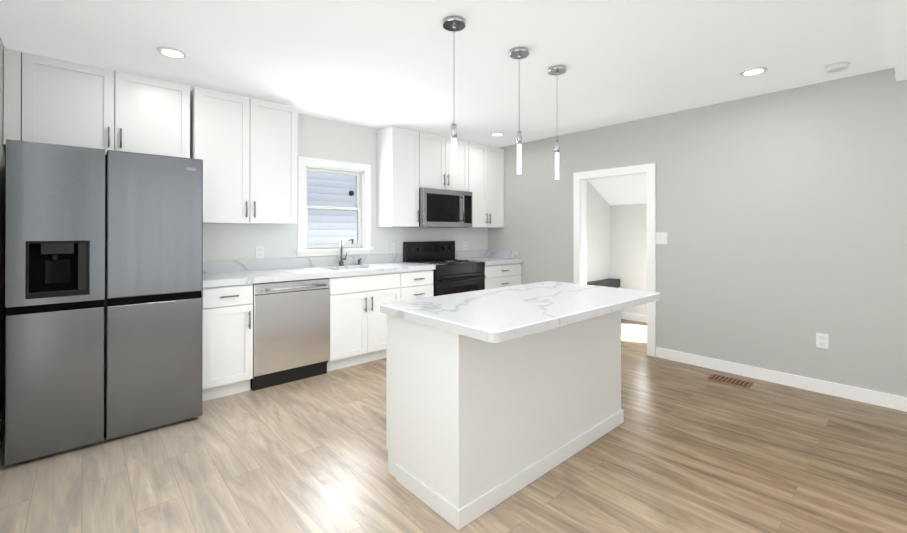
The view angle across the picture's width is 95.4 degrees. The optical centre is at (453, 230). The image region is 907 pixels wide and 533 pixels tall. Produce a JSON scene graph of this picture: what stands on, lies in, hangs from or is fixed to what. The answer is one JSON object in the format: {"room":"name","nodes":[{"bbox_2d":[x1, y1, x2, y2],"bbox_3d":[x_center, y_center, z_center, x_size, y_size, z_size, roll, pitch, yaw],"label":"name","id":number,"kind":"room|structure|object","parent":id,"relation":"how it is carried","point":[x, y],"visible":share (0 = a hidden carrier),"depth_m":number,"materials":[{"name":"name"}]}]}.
{"room":"kitchen","nodes":[
{"label":"kitchen","id":0,"kind":"room"},
{"bbox_2d":[0,37,6,421],"bbox_3d":[-1.123,0.046,0.589,0.120,2.485,5.930,0,0,-42],"label":"wall","id":1,"kind":"structure","parent":0,"point":[3,311],"depth_m":2.61,"materials":[{"name":"grey paint"}]},
{"bbox_2d":[0,413,4,445],"bbox_3d":[-1.113,1.239,0.673,0.014,0.100,5.808,0,0,-42],"label":"baseboard","id":2,"kind":"structure","parent":1,"relation":"attached to","point":[2,424],"depth_m":2.55,"materials":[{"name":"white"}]},
{"bbox_2d":[203,113,487,261],"bbox_3d":[-1.317,0.061,4.477,5.020,2.485,0.120,0,0,-42],"label":"wall","id":3,"kind":"structure","parent":0,"point":[324,138],"depth_m":4.39,"materials":[{"name":"white paint"}]},
{"bbox_2d":[3,48,194,158],"bbox_3d":[-2.570,-0.847,3.060,1.009,0.610,0.316,0,0,-42],"label":"upper cabinet","id":4,"kind":"object","parent":3,"relation":"attached to","point":[48,100],"depth_m":2.90,"materials":[{"name":"white wood"}]},
{"bbox_2d":[195,87,297,223],"bbox_3d":[-1.866,-0.604,3.690,0.831,1.090,0.316,0,0,-42],"label":"upper cabinet","id":5,"kind":"object","parent":3,"relation":"attached to","point":[244,149],"depth_m":3.55,"materials":[{"name":"white wood"}]},
{"bbox_2d":[256,246,263,257],"bbox_3d":[-1.840,0.209,3.921,0.072,0.115,0.008,0,0,-42],"label":"electrical outlet","id":6,"kind":"object","parent":3,"relation":"attached to","point":[259,251],"visible":1,"depth_m":3.92,"materials":[{"name":"white plastic"}]},
{"bbox_2d":[203,255,401,270],"bbox_3d":[-1.450,0.327,4.257,2.220,0.100,0.020,0,0,-42],"label":"backsplash","id":7,"kind":"structure","parent":3,"relation":"attached to","point":[329,261],"depth_m":4.12,"materials":[{"name":"white stone"}]},
{"bbox_2d":[295,156,373,256],"bbox_3d":[-1.290,-0.239,4.470,0.870,1.015,0.170,0,0,-42],"label":"window","id":8,"kind":"structure","parent":3,"relation":"in","point":[361,173],"depth_m":4.46,"materials":[{"name":"white wood"}]},
{"bbox_2d":[389,243,393,252],"bbox_3d":[-0.734,0.213,4.912,0.072,0.115,0.008,0,0,-42],"label":"electrical outlet","id":9,"kind":"object","parent":3,"relation":"attached to","point":[391,247],"visible":1,"depth_m":4.91,"materials":[{"name":"white plastic"}]},
{"bbox_2d":[377,127,424,226],"bbox_3d":[-0.620,-0.593,4.806,0.438,1.105,0.316,0,0,-42],"label":"upper cabinet","id":10,"kind":"object","parent":3,"relation":"attached to","point":[410,163],"depth_m":4.67,"materials":[{"name":"white wood"}]},
{"bbox_2d":[425,133,468,190],"bbox_3d":[-0.206,-0.819,5.178,0.794,0.650,0.316,0,0,-42],"label":"upper cabinet","id":11,"kind":"object","parent":3,"relation":"attached to","point":[438,175],"depth_m":5.05,"materials":[{"name":"white wood"}]},
{"bbox_2d":[418,188,471,227],"bbox_3d":[-0.165,-0.262,5.129,0.786,0.454,0.441,0,0,-42],"label":"over-the-range microwave","id":12,"kind":"object","parent":11,"relation":"attached to","point":[441,208],"visible":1,"depth_m":4.96,"materials":[{"name":"silver metal"}]},
{"bbox_2d":[463,242,466,249],"bbox_3d":[0.156,0.216,5.709,0.072,0.115,0.008,0,0,-42],"label":"electrical outlet","id":13,"kind":"object","parent":3,"relation":"attached to","point":[464,245],"visible":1,"depth_m":5.71,"materials":[{"name":"white plastic"}]},
{"bbox_2d":[467,142,503,226],"bbox_3d":[0.326,-0.590,5.654,0.756,1.105,0.316,0,0,-42],"label":"upper cabinet","id":14,"kind":"object","parent":3,"relation":"attached to","point":[486,163],"depth_m":5.55,"materials":[{"name":"white wood"}]},
{"bbox_2d":[0,0,893,147],"bbox_3d":[0.661,-1.230,2.274,5.020,0.080,6.050,0,0,-42],"label":"ceiling","id":15,"kind":"structure","parent":0,"point":[413,65],"depth_m":2.74,"materials":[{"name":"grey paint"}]},
{"bbox_2d":[157,46,186,58],"bbox_3d":[-1.873,-1.181,2.749,0.170,0.013,0.170,0,0,-42],"label":"recessed light","id":16,"kind":"object","parent":15,"relation":"in","point":[172,52],"visible":0.96,"depth_m":2.73,"materials":[{"name":"white plastic"}]},
{"bbox_2d":[443,16,464,172],"bbox_3d":[0.003,-0.756,2.347,0.130,0.863,0.130,0,0,-42],"label":"pendant light","id":17,"kind":"object","parent":15,"relation":"hanging from","point":[453,23],"visible":1,"depth_m":2.33,"materials":[{"name":"white glass"}]},
{"bbox_2d":[490,132,503,135],"bbox_3d":[0.533,-1.172,5.039,0.170,0.013,0.170,0,0,-42],"label":"recessed light","id":18,"kind":"object","parent":15,"relation":"in","point":[497,134],"visible":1,"depth_m":5.03,"materials":[{"name":"white plastic"}]},
{"bbox_2d":[509,47,528,173],"bbox_3d":[0.435,-0.780,2.734,0.130,0.813,0.130,0,0,-42],"label":"pendant light","id":19,"kind":"object","parent":15,"relation":"hanging from","point":[519,53],"visible":1,"depth_m":2.72,"materials":[{"name":"white glass"}]},
{"bbox_2d":[548,65,565,179],"bbox_3d":[0.759,-0.778,3.024,0.130,0.813,0.130,0,0,-42],"label":"pendant light","id":20,"kind":"object","parent":15,"relation":"hanging from","point":[557,70],"visible":1,"depth_m":3.01,"materials":[{"name":"white glass"}]},
{"bbox_2d":[740,66,767,76],"bbox_3d":[2.231,-1.179,3.069,0.170,0.013,0.170,0,0,-42],"label":"recessed light","id":21,"kind":"object","parent":15,"relation":"in","point":[754,71],"visible":0.94,"depth_m":3.05,"materials":[{"name":"white plastic"}]},
{"bbox_2d":[824,61,850,72],"bbox_3d":[2.749,-1.167,2.956,0.140,0.039,0.140,0,0,-42],"label":"smoke detector","id":22,"kind":"object","parent":15,"relation":"attached to","point":[838,66],"visible":0.98,"depth_m":2.93,"materials":[{"name":"white plastic"}]},
{"bbox_2d":[887,0,906,80],"bbox_3d":[1.526,-1.141,1.309,4.780,0.105,0.260,0,0,-42],"label":"ceiling beam","id":23,"kind":"structure","parent":15,"relation":"attached to","point":[897,12],"depth_m":2.29,"materials":[{"name":"grey paint"}]},
{"bbox_2d":[0,319,906,532],"bbox_3d":[1.287,1.327,2.825,6.700,0.060,6.050,0,0,-42],"label":"floor","id":24,"kind":"structure","parent":0,"point":[685,448],"depth_m":2.21,"materials":[{"name":"brown wood"}]},
{"bbox_2d":[5,139,202,465],"bbox_3d":[-2.353,0.405,2.848,0.925,1.785,0.863,0,0,-42],"label":"refrigerator","id":25,"kind":"object","parent":24,"relation":"on","point":[103,294],"visible":1,"depth_m":2.47,"materials":[{"name":"grey metal"}]},
{"bbox_2d":[202,283,255,400],"bbox_3d":[-1.940,0.862,3.413,0.356,0.875,0.621,0,0,-42],"label":"base cabinet","id":26,"kind":"object","parent":24,"relation":"on","point":[227,311],"depth_m":3.19,"materials":[{"name":"white wood"}]},
{"bbox_2d":[203,263,433,286],"bbox_3d":[-1.240,0.402,4.021,2.220,0.050,0.651,0,0,-42],"label":"countertop","id":27,"kind":"structure","parent":26,"relation":"on","point":[276,274],"depth_m":3.71,"materials":[{"name":"white stone"}]},
{"bbox_2d":[338,239,353,266],"bbox_3d":[-1.098,0.234,4.318,0.088,0.287,0.272,0,0,-42],"label":"faucet","id":28,"kind":"object","parent":27,"relation":"on","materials":[{"name":"metal"}]},
{"bbox_2d":[250,278,329,390],"bbox_3d":[-1.527,0.867,3.704,0.640,0.868,0.626,0,0,-42],"label":"dishwasher","id":29,"kind":"object","parent":24,"relation":"on","point":[291,331],"visible":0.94,"depth_m":3.49,"materials":[{"name":"silver metal"}]},
{"bbox_2d":[302,271,401,371],"bbox_3d":[-1.037,0.865,4.222,0.775,0.875,0.621,0,0,-42],"label":"base cabinet","id":30,"kind":"object","parent":24,"relation":"on","point":[363,288],"depth_m":3.94,"materials":[{"name":"white wood"}]},
{"bbox_2d":[402,271,432,300],"bbox_3d":[-0.609,0.866,4.605,0.494,0.875,0.621,0,0,-42],"label":"base cabinet","id":31,"kind":"object","parent":24,"relation":"on","point":[415,284],"depth_m":4.39,"materials":[{"name":"white wood"}]},
{"bbox_2d":[403,241,485,295],"bbox_3d":[-0.090,0.723,4.999,0.792,1.165,0.677,0,0,-42],"label":"range","id":32,"kind":"object","parent":24,"relation":"on","point":[452,274],"visible":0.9,"depth_m":4.95,"materials":[{"name":"black metal"}]},
{"bbox_2d":[455,250,522,288],"bbox_3d":[0.453,0.795,5.533,0.722,1.025,0.657,0,0,-42],"label":"base cabinet","id":33,"kind":"object","parent":24,"relation":"on","point":[502,268],"visible":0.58,"depth_m":5.42,"materials":[{"name":"white wood"}]},
{"bbox_2d":[380,281,659,529],"bbox_3d":[0.461,0.846,2.422,1.570,0.900,0.850,0,0,-42],"label":"kitchen island","id":34,"kind":"object","parent":24,"relation":"on","point":[495,397],"visible":1,"depth_m":2.06,"materials":[{"name":"white wood"}]},
{"bbox_2d":[587,278,619,287],"bbox_3d":[2.114,1.016,5.889,0.820,0.585,0.150,0,0,-42],"label":"bench","id":35,"kind":"object","parent":24,"relation":"on","point":[611,282],"visible":0.33,"depth_m":5.89,"materials":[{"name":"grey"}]},
{"bbox_2d":[708,374,752,387],"bbox_3d":[2.390,1.296,3.564,0.150,0.008,0.300,0,0,-42],"label":"floor vent","id":36,"kind":"object","parent":24,"relation":"in","point":[743,383],"visible":1,"depth_m":3.55,"materials":[{"name":"brown wood"}]},
{"bbox_2d":[587,180,609,281],"bbox_3d":[1.802,0.066,5.822,1.420,2.485,0.120,0,0,-42],"label":"wall","id":37,"kind":"structure","parent":0,"point":[598,236],"depth_m":6.00,"materials":[{"name":"white paint"}]},
{"bbox_2d":[588,174,646,204],"bbox_3d":[2.586,-0.790,4.950,1.420,0.810,2.470,0,0,-42],"label":"ceiling","id":38,"kind":"structure","parent":0,"point":[623,190],"depth_m":5.76,"materials":[{"name":"grey paint"}]},
{"bbox_2d":[610,203,646,315],"bbox_3d":[3.159,0.065,5.460,0.120,2.485,2.470,0,0,-42],"label":"wall","id":39,"kind":"structure","parent":0,"point":[628,245],"depth_m":6.02,"materials":[{"name":"white paint"}]},
{"bbox_2d":[621,312,646,322],"bbox_3d":[3.109,1.257,5.411,0.014,0.100,2.230,0,0,-42],"label":"baseboard","id":40,"kind":"structure","parent":39,"relation":"attached to","point":[634,317],"depth_m":5.95,"materials":[{"name":"white wood"}]},
{"bbox_2d":[488,67,906,396],"bbox_3d":[2.526,0.059,3.859,0.120,2.485,5.930,0,0,-42],"label":"wall","id":41,"kind":"structure","parent":0,"point":[781,218],"depth_m":3.55,"materials":[{"name":"grey paint"}]},
{"bbox_2d":[573,163,655,356],"bbox_3d":[1.815,0.307,4.651,0.156,1.995,0.950,0,0,-42],"label":"door frame","id":42,"kind":"structure","parent":41,"relation":"attached to","point":[580,179],"depth_m":4.51,"materials":[{"name":"white wood"}]},
{"bbox_2d":[656,232,666,243],"bbox_3d":[2.120,0.083,4.213,0.010,0.120,0.120,0,0,-42],"label":"switch plate","id":43,"kind":"object","parent":41,"relation":"attached to","point":[661,237],"visible":1,"depth_m":4.21,"materials":[{"name":"white plastic"}]},
{"bbox_2d":[656,347,906,411],"bbox_3d":[3.220,1.248,2.980,0.014,0.100,3.400,0,0,-42],"label":"baseboard","id":44,"kind":"structure","parent":41,"relation":"attached to","point":[891,401],"depth_m":3.42,"materials":[{"name":"white wood"}]},
{"bbox_2d":[816,333,828,348],"bbox_3d":[2.943,0.884,3.293,0.008,0.120,0.075,0,0,-42],"label":"electrical outlet","id":45,"kind":"object","parent":41,"relation":"attached to","point":[822,340],"visible":1,"depth_m":3.29,"materials":[{"name":"white plastic"}]},
{"label":"outside","id":46,"kind":"structure","parent":0,"visible":0},
{"bbox_2d":[307,171,356,243],"bbox_3d":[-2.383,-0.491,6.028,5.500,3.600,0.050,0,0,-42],"label":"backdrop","id":47,"kind":"structure","parent":46,"point":[332,192],"depth_m":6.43,"materials":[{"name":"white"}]}
]}

